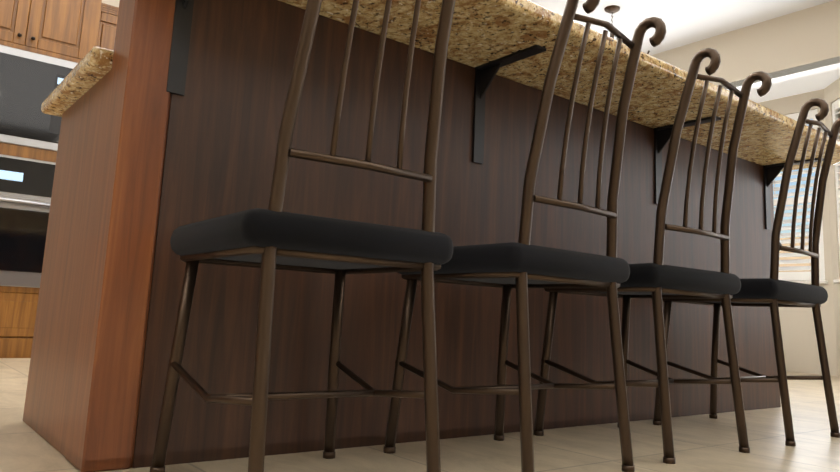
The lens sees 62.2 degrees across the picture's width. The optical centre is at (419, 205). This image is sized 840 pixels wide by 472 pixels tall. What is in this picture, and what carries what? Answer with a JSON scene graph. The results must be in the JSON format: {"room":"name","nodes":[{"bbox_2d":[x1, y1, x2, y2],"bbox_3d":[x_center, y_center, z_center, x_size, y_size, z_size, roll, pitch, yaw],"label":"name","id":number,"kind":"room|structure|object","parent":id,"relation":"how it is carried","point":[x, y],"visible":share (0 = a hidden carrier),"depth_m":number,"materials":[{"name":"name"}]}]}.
{"room":"kitchen","nodes":[
{"label":"kitchen","id":0,"kind":"room"},
{"bbox_2d":[102,0,119,6],"bbox_3d":[-1.517,-0.327,5.516,7.280,2.900,0.150,9,-11,-37],"label":"wall","id":1,"kind":"structure","parent":0,"point":[115,3],"depth_m":5.01,"materials":[{"name":"beige paint"}]},
{"bbox_2d":[96,3,118,49],"bbox_3d":[-2.159,-0.874,4.753,0.320,0.905,0.342,9,-11,-37],"label":"upper cabinet","id":2,"kind":"object","parent":1,"relation":"attached to","point":[106,35],"visible":0.08,"depth_m":4.62,"materials":[{"name":"brown wood"}]},
{"bbox_2d":[0,358,839,471],"bbox_3d":[0.533,0.648,1.478,10.500,0.100,9.100,9,-11,-37],"label":"floor","id":3,"kind":"structure","parent":0,"point":[704,443],"depth_m":1.85,"materials":[{"name":"tile"}]},
{"bbox_2d":[0,0,101,357],"bbox_3d":[-2.522,-0.323,4.209,0.760,2.395,0.635,9,-11,-37],"label":"tall cabinet","id":4,"kind":"object","parent":3,"relation":"on","point":[46,46],"visible":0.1,"depth_m":4.00,"materials":[{"name":"brown wood"}]},
{"bbox_2d":[150,0,455,471],"bbox_3d":[-0.182,0.004,1.371,0.453,1.074,0.590,9,-11,-37],"label":"bar chair","id":5,"kind":"object","parent":3,"relation":"on","point":[271,239],"visible":1,"depth_m":1.28,"materials":[{"name":"metal"}]},
{"bbox_2d":[23,0,834,471],"bbox_3d":[0.044,0.246,2.920,2.925,1.100,1.998,9,-11,-37],"label":"kitchen island","id":6,"kind":"object","parent":3,"relation":"on","point":[169,112],"depth_m":1.81,"materials":[{"name":"brown wood"}]},
{"bbox_2d":[41,47,106,115],"bbox_3d":[-0.301,-0.112,2.962,2.430,0.040,1.640,9,-11,-37],"label":"island countertop","id":7,"kind":"structure","parent":6,"relation":"on","point":[95,59],"depth_m":1.75,"materials":[{"name":"beige stone"}]},
{"bbox_2d":[435,0,839,163],"bbox_3d":[0.608,-0.396,2.358,3.090,0.042,0.540,9,-11,-37],"label":"island countertop","id":8,"kind":"structure","parent":6,"relation":"on","point":[540,24],"depth_m":2.06,"materials":[{"name":"beige stone"}]},
{"bbox_2d":[383,0,665,471],"bbox_3d":[0.272,0.078,1.708,0.453,1.074,0.590,9,-11,-37],"label":"bar chair","id":9,"kind":"object","parent":3,"relation":"on","point":[522,265],"visible":0.96,"depth_m":1.62,"materials":[{"name":"metal"}]},
{"bbox_2d":[533,48,771,463],"bbox_3d":[0.697,0.151,2.050,0.453,1.074,0.590,9,-11,-37],"label":"bar chair","id":10,"kind":"object","parent":3,"relation":"on","point":[657,281],"visible":0.9,"depth_m":1.95,"materials":[{"name":"metal"}]},
{"bbox_2d":[653,98,839,446],"bbox_3d":[1.166,0.228,2.399,0.453,1.074,0.590,9,-11,-37],"label":"bar chair","id":11,"kind":"object","parent":3,"relation":"on","point":[773,292],"visible":0.83,"depth_m":2.31,"materials":[{"name":"metal"}]},
{"bbox_2d":[529,0,832,54],"bbox_3d":[0.666,-2.312,1.946,10.500,0.100,9.100,9,-11,-37],"label":"ceiling","id":12,"kind":"structure","parent":0,"point":[686,22],"depth_m":5.78,"materials":[{"name":"white paint"}]},
{"bbox_2d":[604,5,649,53],"bbox_3d":[1.589,-1.294,5.692,0.717,0.659,0.743,9,-11,-37],"label":"light","id":13,"kind":"object","parent":12,"relation":"hanging from","point":[612,9],"visible":0.06,"depth_m":5.69,"materials":[{"name":"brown metal"}]},
{"bbox_2d":[651,0,839,375],"bbox_3d":[4.275,-0.233,4.456,0.850,2.900,8.650,9,-11,-37],"label":"wall","id":14,"kind":"structure","parent":0,"point":[808,37],"depth_m":5.84,"materials":[{"name":"beige paint"}]},
{"bbox_2d":[773,98,839,283],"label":"window","id":15,"kind":"structure","parent":14,"relation":"in","point":[802,277],"depth_m":6.07,"materials":[{"name":"white"}]},
{"bbox_2d":[722,57,839,102],"bbox_3d":[2.855,-1.190,6.626,0.999,0.458,3.270,9,-11,-37],"label":"ceiling soffit","id":16,"kind":"structure","parent":0,"point":[809,80],"depth_m":5.93,"materials":[{"name":"white paint"}]},
{"label":"outside","id":17,"kind":"structure","parent":0,"visible":0},
{"bbox_3d":[13.515,2.688,10.557,23.190,0.100,34.000,9,-11,-37],"label":"ground","id":18,"kind":"structure","parent":17,"visible":0},
{"bbox_2d":[779,236,810,271],"bbox_3d":[9.437,1.002,7.530,0.300,1.920,34.000,9,-11,-37],"label":"fence","id":19,"kind":"object","parent":18,"relation":"on","point":[792,258],"depth_m":11.53,"materials":[{"name":"beige paint"}]}
]}

